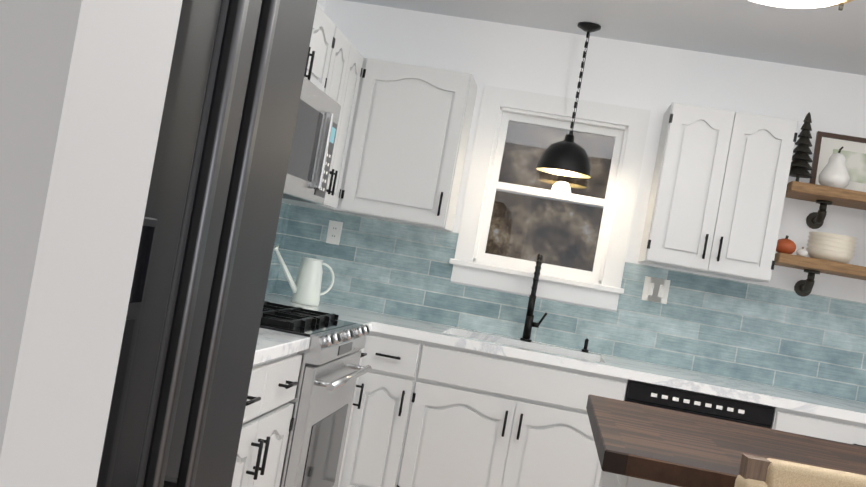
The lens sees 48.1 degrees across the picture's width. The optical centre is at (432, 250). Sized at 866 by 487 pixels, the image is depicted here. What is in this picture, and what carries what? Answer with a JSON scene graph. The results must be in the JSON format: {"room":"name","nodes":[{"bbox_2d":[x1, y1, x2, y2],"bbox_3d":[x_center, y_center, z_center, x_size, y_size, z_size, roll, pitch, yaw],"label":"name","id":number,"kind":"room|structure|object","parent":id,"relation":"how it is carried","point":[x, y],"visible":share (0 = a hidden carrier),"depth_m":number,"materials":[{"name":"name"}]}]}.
{"room":"kitchen","nodes":[
{"label":"kitchen","id":0,"kind":"room"},
{"bbox_2d":[0,0,182,486],"bbox_3d":[-0.748,-0.098,0.741,1.050,2.440,0.146,10,0,7],"label":"wall","id":1,"kind":"structure","parent":0,"point":[83,86],"depth_m":0.64,"materials":[{"name":"white paint"}]},
{"bbox_2d":[266,0,325,293],"bbox_3d":[-1.334,-0.201,0.778,0.160,2.440,8.650,10,0,7],"label":"wall","id":2,"kind":"structure","parent":0,"point":[279,241],"depth_m":4.82,"materials":[{"name":"white paint"}]},
{"bbox_2d":[304,4,335,91],"bbox_3d":[-0.611,-0.796,3.577,0.362,0.320,0.766,10,0,7],"label":"upper cabinet","id":3,"kind":"object","parent":2,"relation":"attached to","point":[320,48],"visible":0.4,"depth_m":3.77,"materials":[{"name":"painted wood"},{"name":"black metal"}]},
{"bbox_2d":[283,76,340,204],"bbox_3d":[-0.638,-0.426,3.570,0.438,0.409,0.760,10,0,7],"label":"microwave","id":4,"kind":"object","parent":3,"relation":"attached to","point":[313,143],"visible":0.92,"depth_m":3.59,"materials":[{"name":"silver plastic"}]},
{"bbox_2d":[282,26,363,213],"bbox_3d":[-0.542,-0.574,4.419,0.362,0.725,0.926,10,0,7],"label":"upper cabinet","id":5,"kind":"object","parent":2,"relation":"attached to","point":[344,72],"visible":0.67,"depth_m":4.31,"materials":[{"name":"white wood"}]},
{"bbox_2d":[275,0,865,402],"bbox_3d":[2.920,0.567,4.509,7.500,2.440,0.160,10,0,7],"label":"wall","id":6,"kind":"structure","parent":0,"point":[777,331],"depth_m":4.70,"materials":[{"name":"white paint"}]},
{"bbox_2d":[326,220,342,244],"bbox_3d":[-0.496,-0.088,4.865,0.070,0.116,0.008,10,0,7],"label":"electrical outlet","id":7,"kind":"object","parent":6,"relation":"attached to","point":[334,232],"visible":1,"depth_m":4.86,"materials":[{"name":"white plastic"}]},
{"bbox_2d":[335,58,477,231],"bbox_3d":[-0.123,-0.499,4.650,0.528,0.725,0.382,10,0,7],"label":"upper cabinet","id":8,"kind":"object","parent":6,"relation":"attached to","point":[407,144],"visible":1,"depth_m":4.50,"materials":[{"name":"white wood"}]},
{"bbox_2d":[449,85,650,309],"bbox_3d":[0.577,-0.261,4.791,0.855,0.980,0.180,10,0,7],"label":"window unit","id":9,"kind":"structure","parent":6,"relation":"in","point":[626,128],"depth_m":4.76,"materials":[{"name":"white wood"}]},
{"bbox_2d":[641,276,669,303],"bbox_3d":[1.072,0.192,4.663,0.120,0.116,0.008,10,0,7],"label":"light switch","id":10,"kind":"object","parent":6,"relation":"attached to","point":[656,290],"visible":1,"depth_m":4.66,"materials":[{"name":"white plastic"}]},
{"bbox_2d":[638,102,797,281],"bbox_3d":[1.302,-0.259,4.467,0.555,0.725,0.382,10,0,7],"label":"upper cabinet","id":11,"kind":"object","parent":6,"relation":"attached to","point":[718,192],"visible":1,"depth_m":4.32,"materials":[{"name":"white wood"}]},
{"bbox_2d":[774,253,865,296],"bbox_3d":[1.979,0.173,4.413,0.879,0.171,0.297,10,0,7],"label":"shelf","id":12,"kind":"object","parent":6,"relation":"attached to","point":[811,267],"visible":1,"depth_m":4.32,"materials":[{"name":"brown wood"}]},
{"bbox_2d":[776,235,795,253],"bbox_3d":[1.621,-0.024,4.464,0.100,0.091,0.097,10,0,7],"label":"pumpkin","id":13,"kind":"object","parent":12,"relation":"on","point":[786,245],"visible":0.77,"depth_m":4.43,"materials":[{"name":"orange"}]},
{"bbox_2d":[796,247,807,256],"bbox_3d":[1.681,0.008,4.415,0.052,0.048,0.052,10,0,7],"label":"pumpkin","id":14,"kind":"object","parent":12,"relation":"on","point":[802,252],"visible":0.81,"depth_m":4.40,"materials":[{"name":"white ceramic"}]},
{"bbox_2d":[806,231,856,262],"bbox_3d":[1.820,-0.006,4.439,0.210,0.125,0.210,10,0,7],"label":"bowls","id":15,"kind":"object","parent":12,"relation":"on","point":[831,247],"visible":0.94,"depth_m":4.36,"materials":[{"name":"beige ceramic"}]},
{"bbox_2d":[785,181,865,228],"bbox_3d":[2.035,-0.147,4.415,0.879,0.171,0.297,10,0,7],"label":"shelf","id":16,"kind":"object","parent":6,"relation":"attached to","point":[823,196],"visible":0.98,"depth_m":4.35,"materials":[{"name":"brown wood"}]},
{"bbox_2d":[789,112,812,181],"bbox_3d":[1.714,-0.469,4.495,0.134,0.350,0.131,10,0,7],"label":"tree","id":17,"kind":"object","parent":16,"relation":"on","point":[800,167],"visible":0.92,"depth_m":4.47,"materials":[{"name":"black wood"}]},
{"bbox_2d":[819,146,849,188],"bbox_3d":[1.828,-0.374,4.397,0.132,0.201,0.132,10,0,7],"label":"pear","id":18,"kind":"object","parent":16,"relation":"on","point":[834,172],"visible":0.85,"depth_m":4.36,"materials":[{"name":"white ceramic"}]},
{"bbox_2d":[809,131,865,191],"bbox_3d":[2.129,-0.363,4.529,0.690,0.286,0.050,10,0,7],"label":"picture frame","id":19,"kind":"object","parent":16,"relation":"on","point":[828,145],"visible":0.53,"depth_m":4.56,"materials":[{"name":"brown wood"}]},
{"bbox_2d":[344,0,865,75],"bbox_3d":[2.542,-0.790,0.313,7.650,0.060,8.650,10,0,7],"label":"ceiling","id":20,"kind":"structure","parent":0,"point":[832,38],"depth_m":4.32,"materials":[{"name":"white paint"}]},
{"bbox_2d":[536,22,600,177],"bbox_3d":[0.673,-0.709,4.550,0.260,0.704,0.260,10,0,7],"label":"pendant lamp","id":21,"kind":"object","parent":20,"relation":"hanging from","point":[568,156],"visible":1,"depth_m":4.48,"materials":[{"name":"black metal"}]},
{"bbox_2d":[748,0,852,10],"bbox_3d":[0.993,-0.847,2.635,0.364,0.341,0.371,10,0,7],"label":"drum light","id":22,"kind":"object","parent":20,"relation":"attached to","point":[801,4],"visible":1,"depth_m":2.72,"materials":[{"name":"white"}]},
{"bbox_3d":[2.198,1.691,1.020,7.650,0.060,10.100,10,0,7],"label":"floor","id":23,"kind":"structure","parent":0,"visible":0},
{"bbox_2d":[96,0,316,486],"bbox_3d":[-0.787,0.228,1.272,0.932,1.790,0.908,10,0,7],"label":"fridge","id":24,"kind":"object","parent":23,"relation":"on","point":[205,250],"visible":0.44,"depth_m":1.29,"materials":[{"name":"black metal"}]},
{"bbox_2d":[231,353,301,486],"bbox_3d":[-0.827,0.691,2.775,0.652,0.878,0.791,10,0,7],"label":"base cabinet","id":25,"kind":"object","parent":23,"relation":"on","point":[266,425],"visible":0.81,"depth_m":2.83,"materials":[{"name":"white wood"}]},
{"bbox_2d":[253,328,309,364],"bbox_3d":[-0.751,0.236,2.778,0.624,0.040,0.791,10,0,7],"label":"countertop","id":26,"kind":"structure","parent":25,"relation":"on","point":[272,344],"depth_m":2.87,"materials":[{"name":"stone"}]},
{"bbox_2d":[260,301,371,486],"bbox_3d":[-0.683,0.682,3.546,0.716,0.955,0.762,10,0,7],"label":"range","id":27,"kind":"object","parent":23,"relation":"on","point":[331,371],"visible":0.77,"depth_m":3.35,"materials":[{"name":"silver metal"}]},
{"bbox_2d":[338,348,366,486],"bbox_3d":[-0.626,0.735,4.394,0.652,0.878,0.926,10,0,7],"label":"base cabinet","id":28,"kind":"object","parent":23,"relation":"on","point":[360,386],"visible":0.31,"depth_m":4.16,"materials":[{"name":"white wood"}]},
{"bbox_2d":[340,331,422,486],"bbox_3d":[-0.214,0.808,4.490,0.258,0.878,0.652,10,0,7],"label":"base cabinet","id":29,"kind":"object","parent":23,"relation":"on","point":[377,437],"visible":0.79,"depth_m":4.20,"materials":[{"name":"white wood"}]},
{"bbox_2d":[397,341,627,486],"bbox_3d":[0.347,0.906,4.418,0.886,0.878,0.652,10,0,7],"label":"base cabinet","id":30,"kind":"object","parent":23,"relation":"on","point":[480,419],"visible":0.9,"depth_m":4.14,"materials":[{"name":"white wood"}]},
{"bbox_2d":[264,294,865,423],"bbox_3d":[0.695,0.595,4.235,3.207,0.230,0.927,10,0,7],"label":"countertop","id":31,"kind":"structure","parent":30,"relation":"on","point":[759,393],"depth_m":4.17,"materials":[{"name":"stone"}]},
{"bbox_2d":[273,245,333,305],"bbox_3d":[-0.616,0.120,4.524,0.269,0.253,0.240,10,0,7],"label":"watering can","id":32,"kind":"object","parent":31,"relation":"on","point":[306,288],"visible":1,"depth_m":4.50,"materials":[{"name":"white ceramic"}]},
{"bbox_2d":[520,253,546,341],"bbox_3d":[0.497,0.229,4.571,0.108,0.424,0.214,10,0,7],"label":"faucet","id":33,"kind":"object","parent":31,"relation":"on","point":[529,324],"visible":1,"depth_m":4.51,"materials":[{"name":"black metal"}]},
{"bbox_2d":[581,338,588,352],"bbox_3d":[0.727,0.451,4.606,0.033,0.066,0.067,10,0,7],"label":"soap pump","id":34,"kind":"object","parent":31,"relation":"on","point":[585,346],"visible":1,"depth_m":4.61,"materials":[{"name":"black metal"}]},
{"bbox_2d":[599,474,677,486],"bbox_3d":[1.170,1.043,2.369,1.580,0.874,0.710,10,0,7],"label":"kitchen island","id":35,"kind":"object","parent":23,"relation":"on","point":[606,480],"depth_m":2.34,"materials":[{"name":"white"}]},
{"bbox_2d":[586,394,865,486],"bbox_3d":[1.250,0.589,2.336,1.730,0.045,0.940,10,0,7],"label":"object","id":36,"kind":"structure","parent":35,"relation":"on","point":[666,447],"depth_m":2.33,"materials":[{"name":"brown wood"}]},
{"bbox_2d":[624,379,773,428],"bbox_3d":[1.079,1.038,4.329,0.604,0.872,0.585,10,0,7],"label":"dishwasher","id":37,"kind":"object","parent":23,"relation":"on","point":[703,404],"visible":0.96,"depth_m":4.05,"materials":[{"name":"black plastic"}]},
{"bbox_2d":[734,454,865,486],"bbox_3d":[0.720,0.904,1.980,0.500,0.987,0.470,10,0,2],"label":"bar stool","id":38,"kind":"object","parent":23,"relation":"on","point":[755,471],"visible":1,"depth_m":1.76,"materials":[{"name":"beige fabric"}]},
{"bbox_2d":[771,406,865,446],"bbox_3d":[1.797,1.161,4.231,0.858,0.878,0.652,10,0,7],"label":"base cabinet","id":39,"kind":"object","parent":23,"relation":"on","point":[820,426],"visible":0.15,"depth_m":3.98,"materials":[{"name":"white wood"}]},
{"label":"outside","id":40,"kind":"structure","parent":0,"visible":0},
{"bbox_2d":[485,121,614,271],"bbox_3d":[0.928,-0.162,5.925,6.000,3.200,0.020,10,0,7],"label":"window glass","id":41,"kind":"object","parent":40,"point":[535,151],"depth_m":5.95,"materials":[{"name":"clear glass"}]}
]}

